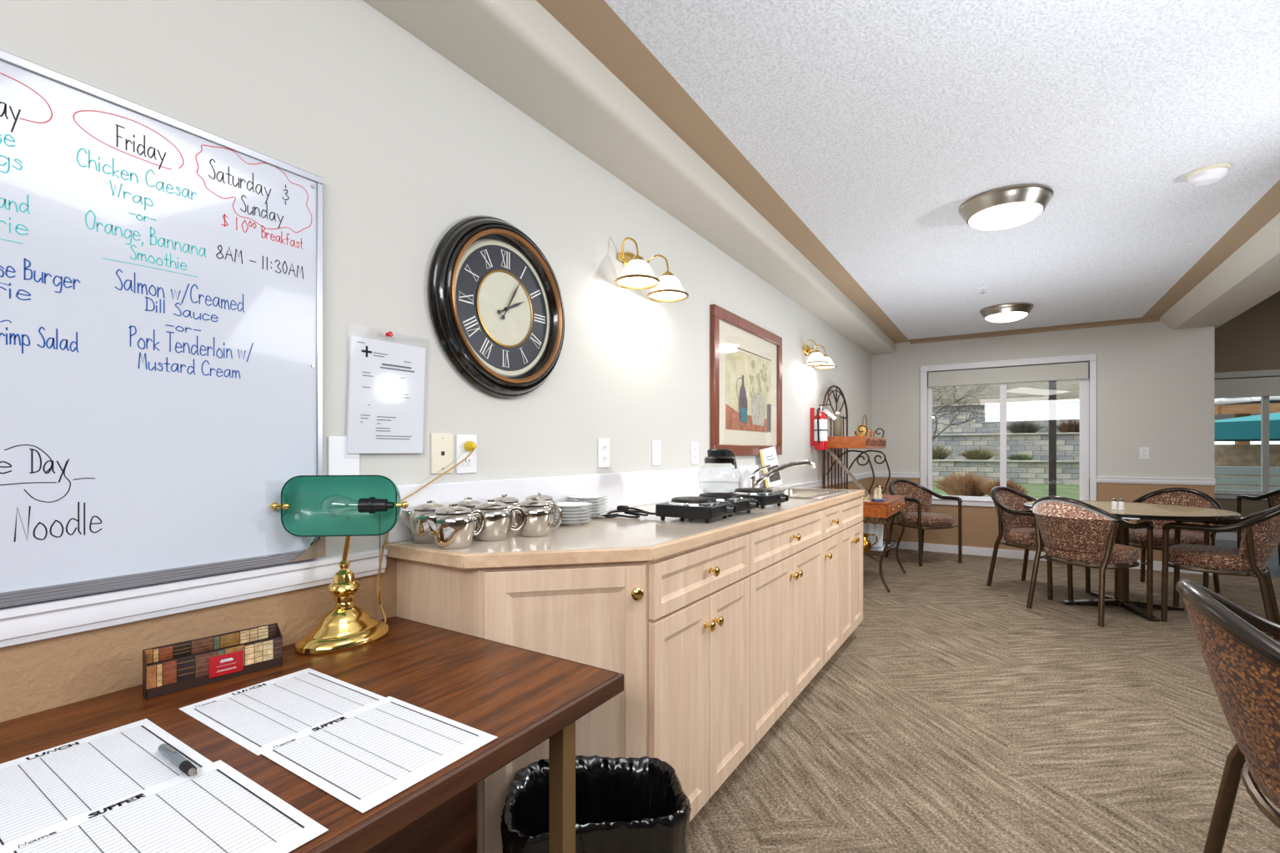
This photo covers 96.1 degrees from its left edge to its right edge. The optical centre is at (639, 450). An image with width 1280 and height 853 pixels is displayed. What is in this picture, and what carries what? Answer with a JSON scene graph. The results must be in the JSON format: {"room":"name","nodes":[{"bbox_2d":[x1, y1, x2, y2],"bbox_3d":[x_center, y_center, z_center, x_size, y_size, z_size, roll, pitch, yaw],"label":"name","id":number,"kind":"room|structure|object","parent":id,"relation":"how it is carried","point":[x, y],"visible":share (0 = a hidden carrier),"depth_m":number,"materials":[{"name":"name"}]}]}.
{"room":"communal dining room","nodes":[
{"label":"communal dining room","id":0,"kind":"room"},
{"bbox_2d":[0,0,871,722],"bbox_3d":[-0.286,-0.140,2.290,0.150,2.600,11.550,0,0,33],"label":"wall","id":1,"kind":"structure","parent":0,"point":[406,146],"depth_m":1.61,"materials":[{"name":"beige paint"}]},
{"bbox_2d":[0,49,326,607],"bbox_3d":[-1.091,-0.199,0.865,0.028,0.907,1.222,0,0,33],"label":"whiteboard","id":2,"kind":"object","parent":1,"relation":"attached to","point":[161,275],"visible":1,"depth_m":1.09,"materials":[{"name":"white plastic"}]},
{"bbox_2d":[327,436,359,475],"bbox_3d":[-0.739,0.055,1.437,0.006,0.180,0.080,0,0,33],"label":"wall plate","id":3,"kind":"object","parent":1,"relation":"attached to","point":[339,463],"visible":0.56,"depth_m":1.43,"materials":[{"name":"white plastic"}]},
{"bbox_2d":[346,335,425,453],"bbox_3d":[-0.671,-0.149,1.536,0.010,0.338,0.252,0,0,33],"label":"notice","id":4,"kind":"object","parent":1,"relation":"attached to","point":[386,386],"visible":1,"depth_m":1.52,"materials":[{"name":"white paper"}]},
{"bbox_2d":[356,341,414,439],"bbox_3d":[-0.672,-0.154,1.528,0.001,0.246,0.168,0,0,33],"label":"print","id":5,"kind":"object","parent":4,"relation":"attached to","point":[386,364],"depth_m":1.53},
{"bbox_2d":[0,471,873,647],"bbox_3d":[-0.252,0.291,2.179,0.026,0.062,11.400,0,0,33],"label":"trim","id":6,"kind":"structure","parent":1,"relation":"attached to","point":[22,624],"depth_m":1.13,"materials":[{"name":"white paint"}]},
{"bbox_2d":[431,432,453,473],"bbox_3d":[-0.579,0.008,1.686,0.007,0.118,0.077,0,0,33],"label":"phone jack","id":7,"kind":"object","parent":1,"relation":"attached to","point":[442,444],"visible":1,"depth_m":1.68,"materials":[{"name":"beige plastic"}]},
{"bbox_2d":[456,434,476,473],"bbox_3d":[-0.530,0.010,1.761,0.008,0.118,0.077,0,0,33],"label":"wall outlet","id":8,"kind":"object","parent":1,"relation":"attached to","point":[469,464],"visible":0.85,"depth_m":1.75,"materials":[{"name":"white plastic"}]},
{"bbox_2d":[427,215,564,398],"bbox_3d":[-0.429,-0.462,1.871,0.053,0.580,0.580,0,0,33],"label":"wall clock","id":9,"kind":"object","parent":1,"relation":"attached to","point":[496,306],"visible":1,"depth_m":1.83,"materials":[{"name":"black paint"}]},
{"bbox_2d":[385,464,764,543],"bbox_3d":[0.105,0.170,2.744,0.017,0.152,2.885,0,0,33],"label":"backsplash","id":10,"kind":"structure","parent":1,"relation":"attached to","point":[642,488],"depth_m":2.32,"materials":[{"name":"white paint"}]},
{"bbox_2d":[597,438,609,467],"bbox_3d":[-0.147,0.010,2.359,0.008,0.118,0.077,0,0,33],"label":"wall outlet","id":11,"kind":"object","parent":1,"relation":"attached to","point":[603,444],"visible":1,"depth_m":2.35,"materials":[{"name":"white plastic"}]},
{"bbox_2d":[362,0,895,355],"bbox_3d":[-0.149,-1.300,2.114,0.270,0.280,11.400,0,0,33],"label":"soffit","id":12,"kind":"structure","parent":1,"relation":"attached to","point":[517,49],"depth_m":2.06,"materials":[{"name":"beige paint"}]},
{"bbox_2d":[614,236,688,302],"bbox_3d":[0.047,-0.787,2.475,0.210,0.201,0.437,0,0,33],"label":"wall sconce","id":13,"kind":"object","parent":1,"relation":"attached to","point":[637,273],"visible":1,"depth_m":2.44,"materials":[{"name":"white glass"}]},
{"bbox_2d":[652,440,661,465],"bbox_3d":[0.079,0.010,2.712,0.008,0.118,0.077,0,0,33],"label":"light switch","id":14,"kind":"object","parent":1,"relation":"attached to","point":[656,444],"visible":1,"depth_m":2.70,"materials":[{"name":"white plastic"}]},
{"bbox_2d":[710,304,782,456],"bbox_3d":[0.708,-0.393,3.675,0.029,0.845,1.135,0,0,33],"label":"framed picture","id":15,"kind":"object","parent":1,"relation":"attached to","point":[746,357],"visible":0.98,"depth_m":3.58,"materials":[{"name":"brown wood"}]},
{"bbox_2d":[725,345,771,432],"bbox_3d":[0.705,-0.370,3.680,0.001,0.490,0.760,0,0,33],"label":"print","id":16,"kind":"object","parent":15,"relation":"attached to","point":[748,373],"depth_m":3.64},
{"bbox_2d":[803,339,836,369],"bbox_3d":[1.457,-0.787,4.677,0.210,0.201,0.437,0,0,33],"label":"wall sconce","id":17,"kind":"object","parent":1,"relation":"attached to","point":[820,361],"visible":1,"depth_m":4.64,"materials":[{"name":"white glass"}]},
{"bbox_2d":[810,404,837,450],"bbox_3d":[1.527,-0.195,4.804,0.194,0.379,0.125,0,0,-2],"label":"fire extinguisher","id":18,"kind":"object","parent":1,"relation":"attached to","point":[819,429],"visible":1,"depth_m":4.77,"materials":[{"name":"red metal"}]},
{"bbox_2d":[604,0,1279,339],"bbox_3d":[0.923,-1.360,1.338,2.047,0.160,11.250,0,0,33],"label":"ceiling","id":19,"kind":"structure","parent":0,"point":[874,122],"depth_m":2.28,"materials":[{"name":"white paint"}]},
{"bbox_2d":[958,183,1054,230],"bbox_3d":[1.874,-1.222,2.956,0.410,0.117,0.410,0,0,33],"label":"ceiling light","id":20,"kind":"object","parent":19,"relation":"attached to","point":[1006,207],"visible":1,"depth_m":2.85,"materials":[{"name":"silver metal"}]},
{"bbox_2d":[968,202,1043,230],"bbox_3d":[1.874,-1.190,2.956,0.330,0.055,0.330,0,0,33],"label":"diffuser","id":21,"kind":"object","parent":20,"relation":"attached to","point":[983,216],"depth_m":2.89,"materials":[{"name":"white glass"}]},
{"bbox_2d":[979,301,1034,322],"bbox_3d":[3.285,-1.222,5.163,0.410,0.117,0.410,0,0,33],"label":"ceiling light","id":22,"kind":"object","parent":19,"relation":"attached to","point":[1009,312],"visible":1,"depth_m":5.05,"materials":[{"name":"silver metal"}]},
{"bbox_2d":[985,311,1028,322],"bbox_3d":[3.285,-1.190,5.163,0.330,0.055,0.330,0,0,33],"label":"diffuser","id":23,"kind":"object","parent":22,"relation":"attached to","point":[996,317],"depth_m":5.09,"materials":[{"name":"white glass"}]},
{"bbox_2d":[1184,162,1231,185],"bbox_3d":[2.599,-1.254,2.634,0.150,0.052,0.150,0,0,33],"label":"smoke detector","id":24,"kind":"object","parent":19,"relation":"attached to","point":[1209,174],"visible":1,"depth_m":2.60,"materials":[{"name":"beige plastic"}]},
{"bbox_2d":[687,539,1279,852],"bbox_3d":[4.020,1.210,1.227,8.550,0.100,14.400,0,0,33],"label":"floor","id":25,"kind":"structure","parent":0,"point":[958,715],"depth_m":2.36,"materials":[{"name":"carpet"}]},
{"bbox_2d":[0,616,624,852],"bbox_3d":[-0.941,0.803,0.429,0.749,0.713,2.208,0,0,33],"label":"desk","id":26,"kind":"object","parent":25,"relation":"on","point":[524,698],"visible":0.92,"depth_m":1.03,"materials":[{"name":"brown wood"}]},
{"bbox_2d":[0,718,213,846],"bbox_3d":[-0.765,0.446,0.792,0.273,0.001,0.218,0,0,33],"label":"sheet","id":27,"kind":"object","parent":26,"relation":"on","point":[42,790],"visible":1,"depth_m":0.79,"materials":[{"name":"white paper"}]},
{"bbox_2d":[157,742,197,776],"bbox_3d":[-0.654,0.438,0.815,0.130,0.015,0.013,0,0,34],"label":"pen","id":28,"kind":"object","parent":27,"relation":"on","point":[183,765],"visible":1,"depth_m":0.81,"materials":[{"name":"grey"}]},
{"bbox_2d":[0,760,328,852],"bbox_3d":[-0.545,0.445,0.658,0.283,0.001,0.222,0,0,33],"label":"sheet","id":29,"kind":"object","parent":26,"relation":"on","point":[219,809],"visible":1,"depth_m":0.69,"materials":[{"name":"white paper"}]},
{"bbox_2d":[142,622,282,699],"bbox_3d":[-0.827,0.406,1.125,0.035,0.082,0.218,0,0,41],"label":"box","id":30,"kind":"object","parent":26,"relation":"on","point":[172,668],"visible":1,"depth_m":1.11,"materials":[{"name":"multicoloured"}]},
{"bbox_2d":[179,667,386,755],"bbox_3d":[-0.619,0.446,1.011,0.283,0.001,0.220,0,0,33],"label":"sheet","id":31,"kind":"object","parent":26,"relation":"on","point":[260,715],"visible":1,"depth_m":1.00,"materials":[{"name":"white paper"}]},
{"bbox_2d":[270,441,476,654],"bbox_3d":[-0.572,0.208,1.462,0.244,0.476,0.586,0,0,33],"label":"desk lamp","id":32,"kind":"object","parent":26,"relation":"on","point":[348,506],"visible":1,"depth_m":1.32,"materials":[{"name":"green glass"}]},
{"bbox_2d":[357,496,394,513],"bbox_3d":[-0.594,0.123,1.300,0.072,0.038,0.038,0,0,-7],"label":"socket","id":33,"kind":"object","parent":32,"relation":"attached to","point":[373,504],"depth_m":1.29,"materials":[{"name":"black plastic"}]},
{"bbox_2d":[254,696,497,813],"bbox_3d":[-0.398,0.445,0.875,0.277,0.001,0.222,0,0,33],"label":"sheet","id":34,"kind":"object","parent":26,"relation":"on","point":[363,757],"visible":1,"depth_m":0.86,"materials":[{"name":"white paper"}]},
{"bbox_2d":[396,558,647,852],"bbox_3d":[-0.315,0.720,1.514,0.636,0.881,0.299,0,0,33],"label":"base cabinet","id":35,"kind":"object","parent":25,"relation":"on","point":[594,614],"visible":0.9,"depth_m":1.43,"materials":[{"name":"brown wood"}]},
{"bbox_2d":[500,755,691,852],"bbox_3d":[-0.098,0.951,1.286,0.409,0.417,0.277,0,0,-8],"label":"waste bin","id":36,"kind":"object","parent":25,"relation":"on","point":[630,805],"visible":0.9,"depth_m":1.36,"materials":[{"name":"black plastic"}]},
{"bbox_2d":[647,532,749,821],"bbox_3d":[-0.044,0.721,1.908,0.668,0.879,0.650,0,0,33],"label":"base cabinet","id":37,"kind":"object","parent":25,"relation":"on","point":[698,598],"visible":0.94,"depth_m":1.70,"materials":[{"name":"brown wood"}]},
{"bbox_2d":[744,509,823,751],"bbox_3d":[0.390,0.721,2.586,0.668,0.879,0.958,0,0,33],"label":"base cabinet","id":38,"kind":"object","parent":25,"relation":"on","point":[786,575],"visible":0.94,"depth_m":2.33,"materials":[{"name":"brown wood"}]},
{"bbox_2d":[382,464,864,568],"bbox_3d":[0.366,0.187,2.572,0.642,0.186,2.892,0,0,33],"label":"countertop","id":39,"kind":"structure","parent":38,"relation":"on","point":[599,539],"depth_m":1.79,"materials":[{"name":"beige laminate"}]},
{"bbox_2d":[401,500,447,543],"bbox_3d":[-0.562,0.190,1.564,0.124,0.110,0.122,0,0,22],"label":"teapot","id":40,"kind":"object","parent":39,"relation":"on","point":[416,521],"visible":0.55,"depth_m":1.52,"materials":[{"name":"silver metal"}]},
{"bbox_2d":[426,503,483,549],"bbox_3d":[-0.474,0.190,1.476,0.123,0.110,0.122,0,0,-5],"label":"teapot","id":41,"kind":"object","parent":39,"relation":"on","point":[453,526],"visible":1,"depth_m":1.43,"materials":[{"name":"silver metal"}]},
{"bbox_2d":[470,499,525,541],"bbox_3d":[-0.406,0.190,1.599,0.121,0.110,0.125,0,0,37],"label":"teapot","id":42,"kind":"object","parent":39,"relation":"on","point":[498,517],"visible":0.86,"depth_m":1.56,"materials":[{"name":"silver metal"}]},
{"bbox_2d":[491,493,520,531],"bbox_3d":[-0.420,0.190,1.797,0.128,0.110,0.119,0,0,-30],"label":"teapot","id":43,"kind":"object","parent":39,"relation":"on","point":[510,501],"visible":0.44,"depth_m":1.76,"materials":[{"name":"silver metal"}]},
{"bbox_2d":[513,496,562,537],"bbox_3d":[-0.302,0.190,1.671,0.120,0.110,0.126,0,0,-24],"label":"teapot","id":44,"kind":"object","parent":39,"relation":"on","point":[539,514],"visible":0.93,"depth_m":1.64,"materials":[{"name":"silver metal"}]},
{"bbox_2d":[553,517,592,525],"bbox_3d":[-0.234,0.238,1.927,0.147,0.015,0.147,0,0,33],"label":"saucer","id":45,"kind":"object","parent":39,"relation":"on","point":[579,522],"visible":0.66,"depth_m":1.89,"materials":[{"name":"white ceramic"}]},
{"bbox_2d":[554,515,591,522],"bbox_3d":[-0.235,0.228,1.927,0.147,0.015,0.147,0,0,33],"label":"saucer","id":46,"kind":"object","parent":45,"relation":"on","point":[586,516],"visible":0.53,"depth_m":1.89,"materials":[{"name":"white ceramic"}]},
{"bbox_2d":[555,512,592,518],"bbox_3d":[-0.233,0.217,1.927,0.147,0.015,0.147,0,0,33],"label":"saucer","id":47,"kind":"object","parent":46,"relation":"on","point":[586,513],"visible":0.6,"depth_m":1.89,"materials":[{"name":"white ceramic"}]},
{"bbox_2d":[555,508,592,515],"bbox_3d":[-0.234,0.206,1.929,0.147,0.015,0.147,0,0,33],"label":"saucer","id":48,"kind":"object","parent":47,"relation":"on","point":[587,509],"visible":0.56,"depth_m":1.89,"materials":[{"name":"white ceramic"}]},
{"bbox_2d":[559,505,592,511],"bbox_3d":[-0.233,0.196,1.926,0.147,0.015,0.147,0,0,33],"label":"saucer","id":49,"kind":"object","parent":48,"relation":"on","point":[588,506],"visible":0.49,"depth_m":1.89,"materials":[{"name":"white ceramic"}]},
{"bbox_2d":[557,501,592,509],"bbox_3d":[-0.233,0.185,1.927,0.147,0.015,0.147,0,0,33],"label":"saucer","id":50,"kind":"object","parent":49,"relation":"on","point":[564,505],"visible":0.79,"depth_m":1.95,"materials":[{"name":"white ceramic"}]},
{"bbox_2d":[602,505,655,517],"bbox_3d":[-0.032,0.226,2.126,0.253,0.039,0.089,0,0,6],"label":"power cord","id":51,"kind":"object","parent":39,"relation":"on","point":[636,512],"visible":0.89,"depth_m":2.12,"materials":[{"name":"black rubber"}]},
{"bbox_2d":[655,496,736,522],"bbox_3d":[0.207,0.208,2.059,0.245,0.076,0.204,0,0,30],"label":"hot plate","id":52,"kind":"object","parent":39,"relation":"on","point":[706,509],"visible":1,"depth_m":1.99,"materials":[{"name":"black metal"}]},
{"bbox_2d":[698,492,758,517],"bbox_3d":[0.326,0.208,2.254,0.245,0.076,0.204,0,0,36],"label":"hot plate","id":53,"kind":"object","parent":39,"relation":"on","point":[746,504],"visible":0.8,"depth_m":2.20,"materials":[{"name":"black metal"}]},
{"bbox_2d":[697,448,742,494],"bbox_3d":[0.316,0.081,2.271,0.174,0.177,0.185,0,0,33],"label":"coffee carafe","id":54,"kind":"object","parent":53,"relation":"on","point":[715,455],"visible":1,"depth_m":2.23,"materials":[{"name":"clear glass"}]},
{"bbox_2d":[697,462,742,494],"bbox_3d":[0.313,0.103,2.267,0.174,0.132,0.174,0,0,33],"label":"glass bowl","id":55,"kind":"object","parent":54,"relation":"on","point":[734,464],"depth_m":2.25,"materials":[{"name":"clear glass"}]},
{"bbox_2d":[731,487,788,508],"bbox_3d":[0.516,0.208,2.553,0.245,0.076,0.204,0,0,39],"label":"hot plate","id":56,"kind":"object","parent":39,"relation":"on","point":[765,496],"visible":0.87,"depth_m":2.48,"materials":[{"name":"black metal"}]},
{"bbox_2d":[759,446,782,487],"bbox_3d":[0.862,0.108,3.791,0.174,0.276,0.005,0,0,-19],"label":"brochure","id":57,"kind":"object","parent":39,"relation":"on","point":[768,455],"visible":0.93,"depth_m":3.79,"materials":[{"name":"white paper"}]},
{"bbox_2d":[767,464,780,482],"bbox_3d":[0.884,0.151,3.796,0.105,0.116,0.001,0,0,-19],"label":"photo","id":58,"kind":"object","parent":57,"relation":"attached to","point":[775,478],"depth_m":3.80},
{"bbox_2d":[747,460,815,487],"bbox_3d":[0.848,0.151,3.482,0.409,0.188,0.091,0,0,6],"label":"faucet","id":59,"kind":"object","parent":39,"relation":"on","point":[752,483],"visible":0.89,"depth_m":3.45,"materials":[{"name":"silver metal"}]},
{"bbox_2d":[772,487,845,498],"bbox_3d":[0.900,0.318,3.318,0.420,0.156,0.680,0,0,33],"label":"sink","id":60,"kind":"object","parent":39,"relation":"in","point":[792,493],"visible":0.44,"depth_m":3.54,"materials":[{"name":"silver metal"}]},
{"bbox_2d":[819,504,840,665],"bbox_3d":[0.738,0.721,3.130,0.668,0.879,0.330,0,0,33],"label":"base cabinet","id":61,"kind":"object","parent":25,"relation":"on","point":[831,539],"visible":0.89,"depth_m":2.97,"materials":[{"name":"brown wood"}]},
{"bbox_2d":[836,496,863,645],"bbox_3d":[0.984,0.721,3.514,0.668,0.879,0.582,0,0,33],"label":"base cabinet","id":62,"kind":"object","parent":25,"relation":"on","point":[851,510],"visible":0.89,"depth_m":3.33,"materials":[{"name":"brown wood"}]},
{"bbox_2d":[822,385,908,592],"bbox_3d":[2.042,0.278,5.183,0.574,1.765,0.973,0,0,33],"label":"rack","id":63,"kind":"object","parent":25,"relation":"on","point":[892,505],"visible":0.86,"depth_m":4.91,"materials":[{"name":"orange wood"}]},
{"bbox_2d":[827,436,885,448],"bbox_3d":[1.950,-0.070,5.228,0.370,0.100,0.950,0,0,33],"label":"shelf","id":64,"kind":"object","parent":63,"relation":"attached to","point":[835,442],"depth_m":4.83,"materials":[{"name":"orange wood"}]},
{"bbox_2d":[863,539,898,562],"bbox_3d":[2.025,0.889,5.210,0.446,0.072,0.846,0,0,33],"label":"shelf","id":65,"kind":"object","parent":63,"relation":"attached to","point":[882,554],"depth_m":4.92,"materials":[{"name":"glass"}]},
{"bbox_3d":[2.033,0.852,5.086,0.242,0.008,0.320,0,0,29],"label":"magazine","id":66,"kind":"object","parent":63,"relation":"on","visible":0},
{"bbox_2d":[871,544,889,550],"bbox_3d":[2.033,0.843,5.086,0.242,0.008,0.320,0,0,40],"label":"magazine","id":67,"kind":"object","parent":66,"relation":"on","point":[872,548],"visible":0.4,"depth_m":4.95,"materials":[{"name":"white paper"}]},
{"bbox_2d":[863,522,883,547],"bbox_3d":[2.007,0.737,5.033,0.224,0.197,0.049,0,0,33],"label":"magazine","id":68,"kind":"object","parent":67,"relation":"on","point":[870,529],"visible":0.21,"depth_m":5.01,"materials":[{"name":"grey paper"}]},
{"bbox_2d":[884,478,962,566],"bbox_3d":[2.978,0.739,6.129,0.621,0.848,0.622,0,0,-18],"label":"armchair","id":69,"kind":"object","parent":25,"relation":"on","point":[917,498],"visible":0.81,"depth_m":6.04,"materials":[{"name":"brown fabric"}]},
{"bbox_2d":[986,486,1090,600],"bbox_3d":[3.307,0.739,4.839,0.621,0.848,0.622,0,0,-25],"label":"armchair","id":70,"kind":"object","parent":25,"relation":"on","point":[1016,522],"visible":0.66,"depth_m":4.87,"materials":[{"name":"brown fabric"}]},
{"bbox_2d":[1026,496,1154,627],"bbox_3d":[3.163,0.739,4.103,0.622,0.848,0.621,0,0,-22],"label":"armchair","id":71,"kind":"object","parent":25,"relation":"on","point":[1071,529],"visible":0.98,"depth_m":3.94,"materials":[{"name":"brown fabric"}]},
{"bbox_2d":[1022,500,1241,621],"bbox_3d":[3.573,0.787,4.267,1.228,0.737,1.228,0,0,33],"label":"round table","id":72,"kind":"object","parent":25,"relation":"on","point":[1134,510],"visible":0.76,"depth_m":4.20,"materials":[{"name":"laminate"}]},
{"bbox_2d":[1129,487,1223,592],"bbox_3d":[4.396,0.739,4.763,0.622,0.848,0.621,0,0,-35],"label":"armchair","id":73,"kind":"object","parent":25,"relation":"on","point":[1179,496],"visible":0.52,"depth_m":4.77,"materials":[{"name":"brown fabric"}]},
{"bbox_2d":[1160,504,1279,624],"bbox_3d":[3.931,0.739,3.857,0.621,0.848,0.622,0,0,-40],"label":"armchair","id":74,"kind":"object","parent":25,"relation":"on","point":[1260,539],"visible":0.95,"depth_m":3.72,"materials":[{"name":"brown fabric"}]},
{"bbox_2d":[1175,579,1279,852],"bbox_3d":[1.556,0.739,1.215,0.622,0.848,0.621,0,0,36],"label":"armchair","id":75,"kind":"object","parent":25,"relation":"on","point":[1240,649],"visible":1,"depth_m":1.26,"materials":[{"name":"brown fabric"}]},
{"bbox_2d":[1236,489,1279,565],"bbox_3d":[6.743,0.739,5.965,0.621,0.848,0.622,0,0,13],"label":"armchair","id":76,"kind":"object","parent":25,"relation":"on","point":[1273,498],"visible":0.43,"depth_m":5.95,"materials":[{"name":"brown fabric"}]},
{"bbox_2d":[871,319,1214,561],"bbox_3d":[4.121,-0.140,6.237,3.020,2.600,0.150,0,0,33],"label":"wall","id":77,"kind":"structure","parent":0,"point":[1155,380],"depth_m":5.75,"materials":[{"name":"beige paint"}]},
{"bbox_2d":[536,0,1279,344],"bbox_3d":[0.960,-1.345,1.404,2.365,0.190,11.400,0,0,33],"label":"trim","id":78,"kind":"structure","parent":77,"relation":"attached to","point":[594,24],"depth_m":2.65,"materials":[{"name":"brown paint"}]},
{"bbox_2d":[920,353,1096,506],"bbox_3d":[3.962,-0.184,6.292,1.612,1.601,0.130,0,0,33],"label":"window","id":79,"kind":"structure","parent":77,"relation":"in","point":[1080,370],"depth_m":6.24,"materials":[{"name":"white paint"}]},
{"bbox_2d":[872,471,1215,485],"bbox_3d":[4.075,0.291,6.163,3.022,0.062,0.024,0,0,33],"label":"trim","id":80,"kind":"structure","parent":77,"relation":"attached to","point":[879,474],"depth_m":5.64,"materials":[{"name":"white paint"}]},
{"bbox_2d":[883,541,1212,575],"bbox_3d":[4.123,1.115,6.228,3.034,0.090,0.164,0,0,33],"label":"baseboard","id":81,"kind":"structure","parent":77,"relation":"attached to","point":[1012,554],"depth_m":6.34,"materials":[{"name":"white paint"}]},
{"bbox_2d":[1159,212,1279,329],"bbox_3d":[2.174,-1.600,0.716,0.430,0.880,11.550,0,0,33],"label":"trim","id":82,"kind":"structure","parent":77,"relation":"attached to","point":[1251,274],"depth_m":4.15,"materials":[{"name":"beige paint"}]},
{"bbox_2d":[1214,291,1279,532],"bbox_3d":[9.078,-0.440,6.628,6.150,3.200,0.150,0,0,33],"label":"wall","id":83,"kind":"structure","parent":0,"point":[1250,341],"depth_m":7.35,"materials":[{"name":"brown paint"}]},
{"bbox_2d":[1214,369,1279,500],"bbox_3d":[8.606,-0.198,6.882,3.440,1.644,0.130,0,0,33],"label":"window","id":84,"kind":"structure","parent":83,"relation":"in","point":[1260,386],"depth_m":7.34,"materials":[{"name":"grey plastic"}]},
{"label":"outside","id":85,"kind":"structure","parent":0,"visible":0},
{"bbox_2d":[932,481,1079,500],"bbox_3d":[8.538,1.060,11.490,30.000,0.200,13.440,0,0,33],"label":"lawn","id":86,"kind":"structure","parent":85,"point":[1037,490],"depth_m":13.80,"materials":[{"name":"green plant"}]},
{"bbox_2d":[932,459,1079,484],"bbox_3d":[6.856,0.623,19.962,18.035,0.674,0.380,0,0,33],"label":"wall","id":87,"kind":"structure","parent":86,"relation":"on","point":[1071,469],"depth_m":17.09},
{"bbox_2d":[1049,381,1056,496],"bbox_3d":[6.182,-0.940,8.623,0.160,3.800,0.150,0,0,33],"label":"porch post","id":88,"kind":"object","parent":86,"relation":"on","point":[1052,384],"visible":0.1,"depth_m":8.58,"materials":[{"name":"grey"}]},
{"bbox_2d":[1214,444,1279,486],"bbox_3d":[14.512,0.420,9.324,7.600,1.080,0.150,0,0,33],"label":"brick planter","id":89,"kind":"object","parent":86,"relation":"on","point":[1245,455],"visible":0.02,"depth_m":11.09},
{"bbox_2d":[1214,411,1279,441],"bbox_3d":[11.071,0.110,9.418,3.240,1.700,3.240,0,0,33],"label":"parasol","id":90,"kind":"object","parent":86,"relation":"on","point":[1247,428],"visible":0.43,"depth_m":9.12,"materials":[{"name":"teal fabric"}]},
{"bbox_2d":[1214,466,1279,491],"bbox_3d":[10.407,0.580,7.638,4.500,0.760,0.115,0,0,33],"label":"fence","id":91,"kind":"object","parent":86,"relation":"on","point":[1237,470],"visible":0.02,"depth_m":8.52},
{"bbox_2d":[1214,396,1279,444],"bbox_3d":[16.174,-0.869,12.422,6.859,3.658,6.859,0,0,33],"label":"gazebo","id":92,"kind":"object","parent":86,"relation":"on","point":[1224,408],"visible":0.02,"depth_m":11.26,"materials":[{"name":"grey"}]},
{"bbox_3d":[2.987,0.957,10.792,7.400,0.003,5.000,0,0,33],"label":"gravel","id":93,"kind":"object","parent":86,"relation":"on","visible":0},
{"bbox_2d":[932,469,994,496],"bbox_3d":[6.366,0.676,11.244,1.270,0.670,1.262,0,0,33],"label":"ornamental grass","id":94,"kind":"object","parent":93,"relation":"on","point":[970,485],"depth_m":11.08,"materials":[{"name":"plant"}]},
{"bbox_2d":[932,384,995,451],"bbox_3d":[5.623,-0.323,11.501,2.416,2.576,2.402,0,0,16],"label":"bare tree","id":95,"kind":"object","parent":93,"relation":"on","point":[955,391],"visible":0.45,"depth_m":10.96,"materials":[{"name":"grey plant"}]},
{"bbox_2d":[980,477,1030,496],"bbox_3d":[6.533,0.714,10.304,0.784,0.534,0.783,0,0,33],"label":"ornamental grass","id":96,"kind":"object","parent":93,"relation":"on","point":[1016,487],"depth_m":10.25,"materials":[{"name":"plant"}]},
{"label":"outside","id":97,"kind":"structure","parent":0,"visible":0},
{"bbox_2d":[932,379,1219,420],"bbox_3d":[22.212,-4.090,25.440,70.000,6.500,13.200,0,0,33],"label":"slope","id":98,"kind":"structure","parent":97,"point":[1066,389],"depth_m":24.42,"materials":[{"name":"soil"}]},
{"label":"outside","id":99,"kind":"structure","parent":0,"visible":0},
{"bbox_2d":[961,461,1064,482],"bbox_3d":[7.102,0.758,21.028,17.300,0.804,1.620,0,0,33],"label":"terrace","id":100,"kind":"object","parent":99,"point":[1018,462],"depth_m":17.32,"materials":[{"name":"soil"}]},
{"bbox_2d":[932,443,953,459],"bbox_3d":[9.892,0.050,19.184,1.078,0.688,1.068,0,0,33],"label":"ornamental grass","id":101,"kind":"object","parent":100,"relation":"on","point":[941,454],"depth_m":19.03,"materials":[{"name":"plant"}]},
{"bbox_2d":[958,446,998,460],"bbox_3d":[10.920,0.123,18.542,1.280,0.569,1.302,0,0,33],"label":"ornamental grass","id":102,"kind":"object","parent":100,"relation":"on","point":[978,454],"depth_m":18.39,"materials":[{"name":"plant"}]},
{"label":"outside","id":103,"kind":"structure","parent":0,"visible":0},
{"bbox_2d":[932,435,1061,456],"bbox_3d":[8.233,0.068,22.797,17.300,1.135,1.620,0,0,33],"label":"terrace","id":104,"kind":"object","parent":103,"point":[1025,435],"depth_m":19.31,"materials":[{"name":"soil"}]},
{"bbox_2d":[932,399,1079,436],"bbox_3d":[9.076,-1.123,23.432,18.035,1.205,0.420,0,0,33],"label":"wall","id":105,"kind":"structure","parent":104,"relation":"on","point":[1037,411],"depth_m":20.73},
{"bbox_2d":[932,432,1079,460],"bbox_3d":[7.988,-0.117,21.731,18.035,0.905,0.380,0,0,33],"label":"wall","id":106,"kind":"structure","parent":104,"relation":"on","point":[1067,449],"depth_m":18.88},
{"bbox_2d":[1006,418,1045,435],"bbox_3d":[13.091,-0.786,19.639,1.339,0.682,1.334,0,0,33],"label":"ornamental grass","id":107,"kind":"object","parent":104,"relation":"on","point":[1021,428],"depth_m":19.46,"materials":[{"name":"plant"}]},
{"bbox_2d":[1056,417,1079,432],"bbox_3d":[14.183,-0.789,18.938,1.030,0.648,1.042,0,0,33],"label":"ornamental grass","id":108,"kind":"object","parent":104,"relation":"on","point":[1071,427],"depth_m":18.83,"materials":[{"name":"plant"}]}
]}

